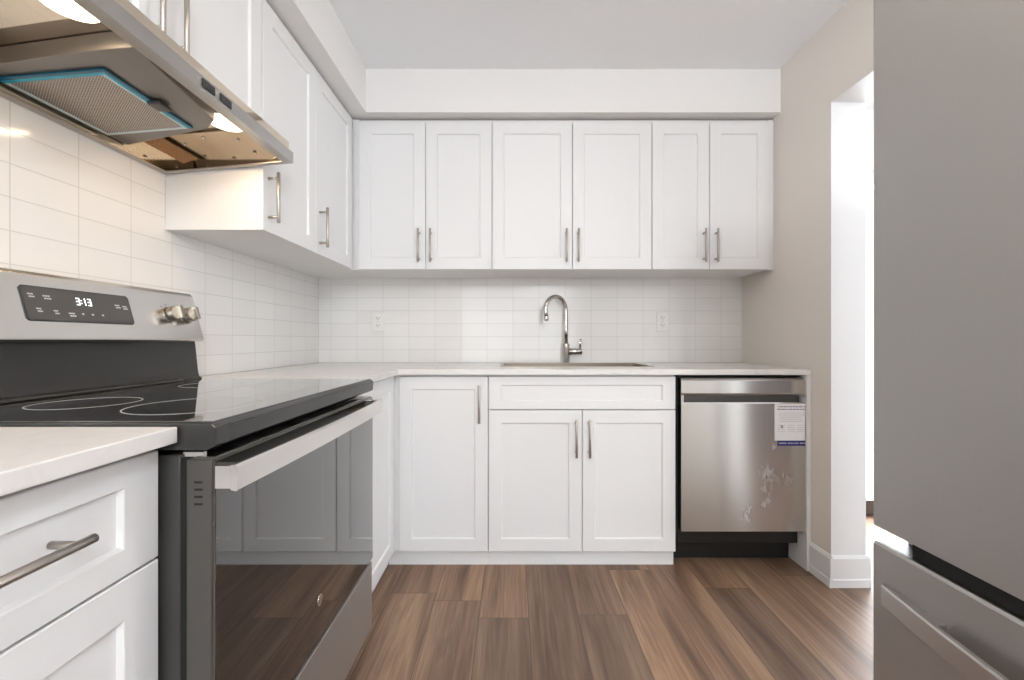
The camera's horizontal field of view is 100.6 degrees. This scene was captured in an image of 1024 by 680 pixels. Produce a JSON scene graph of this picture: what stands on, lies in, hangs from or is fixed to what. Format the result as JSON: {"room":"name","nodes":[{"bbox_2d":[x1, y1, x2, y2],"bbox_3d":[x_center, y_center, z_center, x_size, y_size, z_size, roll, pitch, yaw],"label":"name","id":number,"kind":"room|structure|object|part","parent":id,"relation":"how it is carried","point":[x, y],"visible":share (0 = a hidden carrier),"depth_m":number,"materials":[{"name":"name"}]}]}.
{"room":"kitchen","nodes":[
{"label":"kitchen","id":0,"kind":"room"},
{"bbox_2d":[329,0,873,108],"bbox_3d":[1.925,-1.436,-0.450,6.550,0.100,6.300,0,0,0],"label":"ceiling","id":1,"kind":"structure","parent":0,"point":[385,34],"depth_m":1.90,"materials":[{"name":"white paint"}]},
{"bbox_2d":[266,0,365,111],"bbox_3d":[-0.961,-1.275,0.486,0.418,0.222,3.372,0,0,0],"label":"soffit","id":2,"kind":"object","parent":1,"relation":"attached to","point":[315,26],"depth_m":1.77,"materials":[{"name":"white paint"}]},
{"bbox_2d":[345,515,907,679],"bbox_3d":[1.925,1.090,-0.450,6.550,0.060,6.300,0,0,0],"label":"floor","id":3,"kind":"structure","parent":0,"point":[686,618],"depth_m":1.59,"materials":[{"name":"brown wood"}]},
{"bbox_2d":[0,450,157,679],"bbox_3d":[-0.840,0.611,0.442,0.656,0.898,0.444,0,0,0],"label":"base cabinet","id":4,"kind":"object","parent":3,"relation":"on","point":[79,564],"visible":0.98,"depth_m":0.55,"materials":[{"name":"white wood"}]},
{"bbox_3d":[-0.532,0.245,0.440,0.040,0.012,0.175,0,0,0],"label":"handle","id":5,"kind":"part","parent":4,"relation":"part of","materials":[{"name":"silver metal"}]},
{"bbox_3d":[-0.562,0.662,0.442,0.020,0.644,0.441,0,0,0],"label":"door","id":6,"kind":"part","parent":4,"relation":"part of","materials":[{"name":"white paint"}]},
{"bbox_2d":[0,427,176,495],"bbox_3d":[-0.841,0.147,0.431,0.638,0.025,0.462,0,0,0],"label":"countertop","id":7,"kind":"structure","parent":4,"relation":"on","point":[29,456],"depth_m":0.55,"materials":[{"name":"stone"}]},
{"bbox_2d":[0,267,382,679],"bbox_3d":[-0.783,0.454,1.044,0.714,1.213,0.755,0,0,0],"label":"range","id":8,"kind":"object","parent":3,"relation":"on","point":[265,486],"visible":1,"depth_m":0.91,"materials":[{"name":"grey metal"}]},
{"bbox_3d":[-1.052,-0.081,1.041,0.021,0.072,0.254,0,0,0],"label":"display glass","id":9,"kind":"part","parent":8,"relation":"part of","materials":[{"name":"grey glass"}]},
{"bbox_3d":[-1.028,0.124,1.008,0.012,0.004,0.623,0,0,0],"label":"vent trim","id":10,"kind":"part","parent":8,"relation":"part of","materials":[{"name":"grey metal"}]},
{"bbox_3d":[-1.039,-0.079,1.300,0.040,0.053,0.050,0,0,0],"label":"knob","id":11,"kind":"part","parent":8,"relation":"part of","materials":[{"name":"silver metal"}]},
{"bbox_2d":[0,379,372,449],"bbox_3d":[-0.793,0.151,1.044,0.654,0.045,0.755,0,0,0],"label":"cooktop","id":12,"kind":"object","parent":8,"relation":"in","point":[207,414],"depth_m":0.87,"materials":[{"name":"black glass"}]},
{"bbox_3d":[-1.039,-0.079,1.364,0.040,0.053,0.050,0,0,0],"label":"knob","id":13,"kind":"part","parent":8,"relation":"part of","materials":[{"name":"silver metal"}]},
{"bbox_2d":[181,396,382,679],"bbox_3d":[-0.476,0.573,1.043,0.101,0.774,0.753,0,0,0],"label":"oven","id":14,"kind":"object","parent":8,"relation":"in","point":[277,520],"depth_m":0.86,"materials":[{"name":"black glass"}]},
{"bbox_3d":[-0.491,0.847,1.044,0.043,0.217,0.749,0,0,0],"label":"drawer","id":15,"kind":"part","parent":8,"relation":"part of","materials":[{"name":"silver metal"}]},
{"bbox_2d":[356,377,393,591],"bbox_3d":[-0.860,0.611,1.714,0.616,0.898,0.581,0,0,0],"label":"base cabinet","id":16,"kind":"object","parent":3,"relation":"on","point":[383,422],"visible":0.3,"depth_m":1.83,"materials":[{"name":"white wood"}]},
{"bbox_2d":[200,363,810,382],"bbox_3d":[0.103,0.147,1.982,2.526,0.025,1.117,0,0,0],"label":"countertop","id":17,"kind":"structure","parent":16,"relation":"on","point":[376,372],"depth_m":1.95,"materials":[{"name":"stone"}]},
{"bbox_2d":[544,294,581,362],"bbox_3d":[0.280,-0.062,2.448,0.258,0.394,0.081,0,0,-23],"label":"faucet","id":18,"kind":"object","parent":17,"relation":"on","point":[567,351],"visible":1,"depth_m":2.46,"materials":[{"name":"silver metal"}]},
{"bbox_3d":[0.246,-0.118,2.426,0.183,0.283,0.024,0,0,-38],"label":"spout","id":19,"kind":"part","parent":18,"relation":"part of","materials":[{"name":"silver metal"}]},
{"bbox_2d":[500,363,653,409],"bbox_3d":[0.323,0.247,2.297,0.775,0.230,0.315,0,0,0],"label":"sink","id":20,"kind":"object","parent":17,"relation":"in","point":[502,364],"visible":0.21,"depth_m":2.44,"materials":[{"name":"silver metal"}]},
{"bbox_2d":[388,375,400,563],"bbox_3d":[-0.560,0.611,2.001,0.056,0.898,0.044,0,0,0],"label":"cabinet filler","id":21,"kind":"object","parent":3,"relation":"on","point":[395,558],"visible":0.54,"depth_m":1.98,"materials":[{"name":"white paint"}]},
{"bbox_2d":[399,375,488,563],"bbox_3d":[-0.323,0.611,2.242,0.416,0.898,0.613,0,0,0],"label":"base cabinet","id":22,"kind":"object","parent":3,"relation":"on","point":[444,419],"visible":0.94,"depth_m":1.98,"materials":[{"name":"white wood"}]},
{"bbox_3d":[-0.155,0.295,1.955,0.012,0.175,0.040,0,0,0],"label":"handle","id":23,"kind":"part","parent":22,"relation":"part of","materials":[{"name":"silver metal"}]},
{"bbox_2d":[489,375,674,563],"bbox_3d":[0.321,0.611,2.242,0.872,0.898,0.613,0,0,0],"label":"base cabinet","id":24,"kind":"object","parent":3,"relation":"on","point":[566,486],"visible":0.98,"depth_m":1.98,"materials":[{"name":"white wood"}]},
{"bbox_3d":[0.103,0.655,1.985,0.433,0.657,0.020,0,0,0],"label":"door","id":25,"kind":"part","parent":24,"relation":"part of","materials":[{"name":"white paint"}]},
{"bbox_3d":[0.291,0.452,1.955,0.012,0.175,0.040,0,0,0],"label":"handle","id":26,"kind":"part","parent":24,"relation":"part of","materials":[{"name":"silver metal"}]},
{"bbox_3d":[0.321,0.246,1.985,0.868,0.153,0.020,0,0,0],"label":"false drawer","id":27,"kind":"part","parent":24,"relation":"part of","materials":[{"name":"white paint"}]},
{"bbox_3d":[0.352,0.452,1.955,0.012,0.175,0.040,0,0,0],"label":"handle","id":28,"kind":"part","parent":24,"relation":"part of","materials":[{"name":"silver metal"}]},
{"bbox_3d":[0.539,0.655,1.985,0.432,0.657,0.020,0,0,0],"label":"door","id":29,"kind":"part","parent":24,"relation":"part of","materials":[{"name":"white paint"}]},
{"bbox_2d":[673,375,805,557],"bbox_3d":[1.053,0.613,2.241,0.583,0.894,0.579,0,0,0],"label":"dishwasher","id":30,"kind":"object","parent":3,"relation":"on","point":[740,440],"visible":0.96,"depth_m":1.95,"materials":[{"name":"silver metal"}]},
{"bbox_3d":[0.779,0.273,1.976,0.012,0.038,0.042,0,0,0],"label":"handle","id":31,"kind":"part","parent":30,"relation":"part of","materials":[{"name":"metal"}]},
{"bbox_3d":[1.056,1.010,2.074,0.572,0.100,0.008,0,0,0],"label":"toe panel","id":32,"kind":"part","parent":30,"relation":"part of","materials":[{"name":"black plastic"}]},
{"bbox_2d":[678,528,796,542],"bbox_3d":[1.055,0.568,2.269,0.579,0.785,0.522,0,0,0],"label":"kick plate","id":33,"kind":"object","parent":30,"relation":"in","point":[683,537],"depth_m":2.01,"materials":[{"name":"black plastic"}]},
{"bbox_3d":[1.059,0.566,1.978,0.571,0.628,0.050,0,0,0],"label":"door","id":34,"kind":"part","parent":30,"relation":"part of","materials":[{"name":"metal"}]},
{"bbox_3d":[1.059,0.216,1.978,0.571,0.081,0.050,0,0,0],"label":"control panel","id":35,"kind":"part","parent":30,"relation":"part of","materials":[{"name":"metal"}]},
{"bbox_2d":[788,375,810,570],"bbox_3d":[1.357,0.611,2.248,0.020,0.899,0.600,0,0,0],"label":"end panel","id":36,"kind":"object","parent":3,"relation":"on","point":[798,552],"visible":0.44,"depth_m":1.95,"materials":[{"name":"white paint"}]},
{"bbox_2d":[873,0,1023,679],"bbox_3d":[1.087,0.160,0.452,0.826,1.800,0.804,0,0,0],"label":"refrigerator","id":37,"kind":"object","parent":3,"relation":"on","point":[948,601],"visible":1,"depth_m":0.70,"materials":[{"name":"grey metal"}]},
{"bbox_3d":[0.709,0.491,0.761,0.024,0.034,0.113,0,0,0],"label":"handle mount","id":38,"kind":"part","parent":37,"relation":"part of","materials":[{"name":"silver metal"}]},
{"bbox_3d":[0.697,0.491,0.440,0.045,0.041,0.760,0,0,0],"label":"handle","id":39,"kind":"part","parent":37,"relation":"part of","materials":[{"name":"silver metal"}]},
{"bbox_3d":[0.749,0.685,0.450,0.058,0.570,0.799,0,0,0],"label":"freezer drawer","id":40,"kind":"part","parent":37,"relation":"part of","materials":[{"name":"silver metal"}]},
{"bbox_3d":[0.752,0.400,0.452,0.051,0.001,0.784,0,0,0],"label":"drawer","id":41,"kind":"part","parent":37,"relation":"part of","materials":[{"name":"black plastic"}]},
{"bbox_2d":[742,0,873,554],"bbox_3d":[1.442,-0.163,1.725,0.149,2.446,1.650,0,0,0],"label":"wall","id":42,"kind":"structure","parent":0,"point":[786,308],"depth_m":1.95,"materials":[{"name":"white paint"}]},
{"bbox_2d":[347,69,780,119],"bbox_3d":[0.099,-1.275,2.361,2.538,0.222,0.378,0,0,0],"label":"soffit","id":43,"kind":"object","parent":42,"relation":"attached to","point":[391,94],"depth_m":2.17,"materials":[{"name":"white paint"}]},
{"bbox_2d":[808,542,870,587],"bbox_3d":[1.442,0.993,1.885,0.177,0.135,0.139,0,0,0],"label":"baseboard","id":44,"kind":"structure","parent":42,"relation":"attached to","point":[835,571],"depth_m":1.82,"materials":[{"name":"white paint"}]},
{"bbox_2d":[831,70,873,554],"bbox_3d":[1.442,-0.033,1.365,0.149,1.985,0.930,0,0,0],"label":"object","id":45,"kind":"structure","parent":42,"relation":"attached to","point":[848,110],"depth_m":1.83,"materials":[{"name":"white paint"}]},
{"bbox_2d":[866,109,873,170],"bbox_3d":[3.259,-0.163,2.615,3.483,2.446,0.130,0,0,0],"label":"wall","id":46,"kind":"structure","parent":0,"point":[869,112],"depth_m":2.55,"materials":[{"name":"white paint"}]},
{"bbox_2d":[866,171,873,514],"bbox_3d":[2.750,0.020,2.610,1.600,2.080,0.080,0,0,0],"label":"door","id":47,"kind":"structure","parent":46,"relation":"in","point":[869,174],"depth_m":2.57,"materials":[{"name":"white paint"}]},
{"bbox_3d":[2.750,1.015,2.610,1.460,0.090,0.080,0,0,0],"label":"sill","id":48,"kind":"part","parent":47,"relation":"part of","materials":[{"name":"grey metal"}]},
{"bbox_3d":[-1.235,-0.163,-0.450,0.130,2.446,6.300,0,0,0],"label":"wall","id":49,"kind":"structure","parent":0,"visible":0},
{"bbox_2d":[0,0,292,173],"bbox_3d":[-0.944,-0.605,1.031,0.433,0.107,0.762,0,0,0],"label":"range hood","id":50,"kind":"object","parent":49,"relation":"attached to","point":[102,71],"visible":1,"depth_m":1.00,"materials":[{"name":"silver metal"}]},
{"bbox_2d":[40,0,99,22],"bbox_3d":[-0.835,-0.629,0.800,0.096,0.015,0.096,0,0,-39],"label":"lamp","id":51,"kind":"object","parent":50,"relation":"attached to","point":[68,11],"depth_m":0.81,"materials":[{"name":"beige"}]},
{"bbox_2d":[202,78,214,95],"bbox_3d":[-0.729,-0.606,1.018,0.003,0.020,0.042,0,0,0],"label":"switch","id":52,"kind":"object","parent":50,"relation":"attached to","point":[208,89],"depth_m":1.02,"materials":[{"name":"black plastic"}]},
{"bbox_2d":[220,93,231,109],"bbox_3d":[-0.729,-0.606,1.079,0.003,0.020,0.042,0,0,0],"label":"switch","id":53,"kind":"object","parent":50,"relation":"attached to","point":[225,102],"depth_m":1.08,"materials":[{"name":"black plastic"}]},
{"bbox_2d":[211,110,241,131],"bbox_3d":[-0.835,-0.633,1.242,0.108,0.022,0.108,0,0,0],"label":"lamp","id":54,"kind":"object","parent":50,"relation":"on","point":[220,123],"depth_m":1.23,"materials":[{"name":"beige"}]},
{"bbox_2d":[0,97,318,375],"bbox_3d":[-1.165,-0.278,1.375,0.009,0.825,2.350,0,0,0],"label":"backsplash","id":55,"kind":"structure","parent":49,"relation":"attached to","point":[72,205],"depth_m":1.28,"materials":[{"name":"white tile"}]},
{"bbox_2d":[128,0,261,117],"bbox_3d":[-0.978,-0.908,1.008,0.365,0.493,0.816,0,0,0],"label":"upper cabinet","id":56,"kind":"object","parent":49,"relation":"attached to","point":[224,36],"visible":0.17,"depth_m":1.23,"materials":[{"name":"white wood"}]},
{"bbox_3d":[-0.845,-0.906,0.804,0.020,0.486,0.405,0,0,0],"label":"door","id":57,"kind":"part","parent":56,"relation":"part of","materials":[{"name":"white paint"}]},
{"bbox_3d":[-0.815,-0.782,0.973,0.040,0.172,0.012,0,0,0],"label":"handle","id":58,"kind":"part","parent":56,"relation":"part of","materials":[{"name":"silver metal"}]},
{"bbox_3d":[-0.815,-0.782,1.044,0.040,0.172,0.012,0,0,0],"label":"handle","id":59,"kind":"part","parent":56,"relation":"part of","materials":[{"name":"silver metal"}]},
{"bbox_2d":[165,0,315,252],"bbox_3d":[-0.978,-0.761,1.610,0.365,0.787,0.384,0,0,0],"label":"upper cabinet","id":60,"kind":"object","parent":49,"relation":"attached to","point":[269,208],"visible":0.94,"depth_m":1.51,"materials":[{"name":"white wood"}]},
{"bbox_3d":[-0.815,-0.486,1.452,0.040,0.172,0.012,0,0,0],"label":"handle","id":61,"kind":"part","parent":60,"relation":"part of","materials":[{"name":"silver metal"}]},
{"bbox_3d":[-0.845,-0.759,1.610,0.020,0.780,0.381,0,0,0],"label":"door","id":62,"kind":"part","parent":60,"relation":"part of","materials":[{"name":"white paint"}]},
{"bbox_2d":[240,70,375,277],"bbox_3d":[-0.978,-0.761,2.171,0.365,0.787,0.737,0,0,0],"label":"upper cabinet","id":63,"kind":"object","parent":49,"relation":"attached to","point":[332,258],"depth_m":2.03,"materials":[{"name":"white wood"}]},
{"bbox_3d":[-0.815,-0.486,1.836,0.040,0.172,0.012,0,0,0],"label":"handle","id":64,"kind":"part","parent":63,"relation":"part of","materials":[{"name":"silver metal"}]},
{"bbox_3d":[-0.845,-0.759,2.006,0.020,0.780,0.404,0,0,0],"label":"door","id":65,"kind":"part","parent":63,"relation":"part of","materials":[{"name":"white paint"}]},
{"bbox_3d":[-0.830,-0.761,2.384,0.046,0.787,0.313,0,0,0],"label":"filler strip","id":66,"kind":"part","parent":63,"relation":"part of","materials":[{"name":"white wood"}]},
{"bbox_3d":[0.173,-0.163,2.615,2.687,2.446,0.130,0,0,0],"label":"wall","id":67,"kind":"structure","parent":0,"visible":0},
{"bbox_2d":[372,312,383,331],"bbox_3d":[-0.805,-0.108,2.537,0.072,0.116,0.009,0,0,0],"label":"outlet","id":68,"kind":"object","parent":67,"relation":"attached to","point":[377,317],"visible":1,"depth_m":2.54,"materials":[{"name":"white plastic"}]},
{"bbox_2d":[375,316,380,320],"bbox_3d":[-0.805,-0.130,2.534,0.033,0.029,0.003,0,0,0],"label":"receptacle","id":69,"kind":"object","parent":68,"relation":"attached to","point":[377,318],"depth_m":2.53,"materials":[{"name":"white plastic"}]},
{"bbox_2d":[375,323,380,327],"bbox_3d":[-0.805,-0.086,2.534,0.033,0.029,0.003,0,0,0],"label":"receptacle","id":70,"kind":"object","parent":68,"relation":"attached to","point":[377,325],"depth_m":2.53,"materials":[{"name":"white plastic"}]},
{"bbox_2d":[359,120,493,277],"bbox_3d":[-0.458,-0.761,2.358,0.696,0.787,0.365,0,0,0],"label":"upper cabinet","id":71,"kind":"object","parent":67,"relation":"attached to","point":[425,186],"visible":1,"depth_m":2.22,"materials":[{"name":"white wood"}]},
{"bbox_3d":[-0.631,-0.752,2.225,0.347,0.766,0.020,0,0,0],"label":"door","id":72,"kind":"part","parent":71,"relation":"part of","materials":[{"name":"white paint"}]},
{"bbox_3d":[-0.488,-0.488,2.195,0.012,0.172,0.040,0,0,0],"label":"handle","id":73,"kind":"part","parent":71,"relation":"part of","materials":[{"name":"silver metal"}]},
{"bbox_3d":[-0.426,-0.488,2.195,0.012,0.172,0.040,0,0,0],"label":"handle","id":74,"kind":"part","parent":71,"relation":"part of","materials":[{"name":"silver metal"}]},
{"bbox_3d":[-0.283,-0.752,2.225,0.342,0.766,0.020,0,0,0],"label":"door","id":75,"kind":"part","parent":71,"relation":"part of","materials":[{"name":"white paint"}]},
{"bbox_2d":[319,277,741,362],"bbox_3d":[0.103,-0.125,2.546,2.528,0.520,0.009,0,0,0],"label":"backsplash","id":76,"kind":"structure","parent":67,"relation":"attached to","point":[427,320],"depth_m":2.54,"materials":[{"name":"white tile"}]},
{"bbox_2d":[492,120,651,277],"bbox_3d":[0.307,-0.761,2.358,0.833,0.787,0.365,0,0,0],"label":"upper cabinet","id":77,"kind":"object","parent":67,"relation":"attached to","point":[571,198],"visible":1,"depth_m":2.22,"materials":[{"name":"white wood"}]},
{"bbox_3d":[0.100,-0.752,2.225,0.415,0.766,0.020,0,0,0],"label":"door","id":78,"kind":"part","parent":77,"relation":"part of","materials":[{"name":"white paint"}]},
{"bbox_3d":[0.277,-0.488,2.195,0.012,0.172,0.040,0,0,0],"label":"handle","id":79,"kind":"part","parent":77,"relation":"part of","materials":[{"name":"silver metal"}]},
{"bbox_3d":[0.339,-0.488,2.195,0.012,0.172,0.040,0,0,0],"label":"handle","id":80,"kind":"part","parent":77,"relation":"part of","materials":[{"name":"silver metal"}]},
{"bbox_3d":[0.517,-0.752,2.225,0.411,0.766,0.020,0,0,0],"label":"door","id":81,"kind":"part","parent":77,"relation":"part of","materials":[{"name":"white paint"}]},
{"bbox_2d":[656,312,668,330],"bbox_3d":[0.893,-0.110,2.537,0.072,0.116,0.009,0,0,0],"label":"outlet","id":82,"kind":"object","parent":67,"relation":"attached to","point":[662,318],"visible":1,"depth_m":2.54,"materials":[{"name":"white plastic"}]},
{"bbox_2d":[660,323,665,327],"bbox_3d":[0.893,-0.088,2.534,0.033,0.029,0.003,0,0,0],"label":"receptacle","id":83,"kind":"object","parent":82,"relation":"attached to","point":[662,325],"depth_m":2.53,"materials":[{"name":"white plastic"}]},
{"bbox_2d":[636,120,772,277],"bbox_3d":[1.046,-0.761,2.358,0.642,0.787,0.365,0,0,0],"label":"upper cabinet","id":84,"kind":"object","parent":67,"relation":"attached to","point":[710,178],"depth_m":2.22,"materials":[{"name":"white wood"}]},
{"bbox_3d":[0.875,-0.752,2.225,0.296,0.766,0.020,0,0,0],"label":"door","id":85,"kind":"part","parent":84,"relation":"part of","materials":[{"name":"white paint"}]},
{"bbox_3d":[0.992,-0.488,2.195,0.012,0.172,0.040,0,0,0],"label":"handle","id":86,"kind":"part","parent":84,"relation":"part of","materials":[{"name":"silver metal"}]},
{"bbox_3d":[1.054,-0.488,2.195,0.012,0.172,0.040,0,0,0],"label":"handle","id":87,"kind":"part","parent":84,"relation":"part of","materials":[{"name":"silver metal"}]},
{"bbox_3d":[1.181,-0.752,2.225,0.309,0.766,0.020,0,0,0],"label":"door","id":88,"kind":"part","parent":84,"relation":"part of","materials":[{"name":"white paint"}]},
{"bbox_3d":[1.353,-0.761,2.240,0.029,0.787,0.018,0,0,0],"label":"filler strip","id":89,"kind":"part","parent":84,"relation":"part of","materials":[{"name":"white wood"}]}
]}

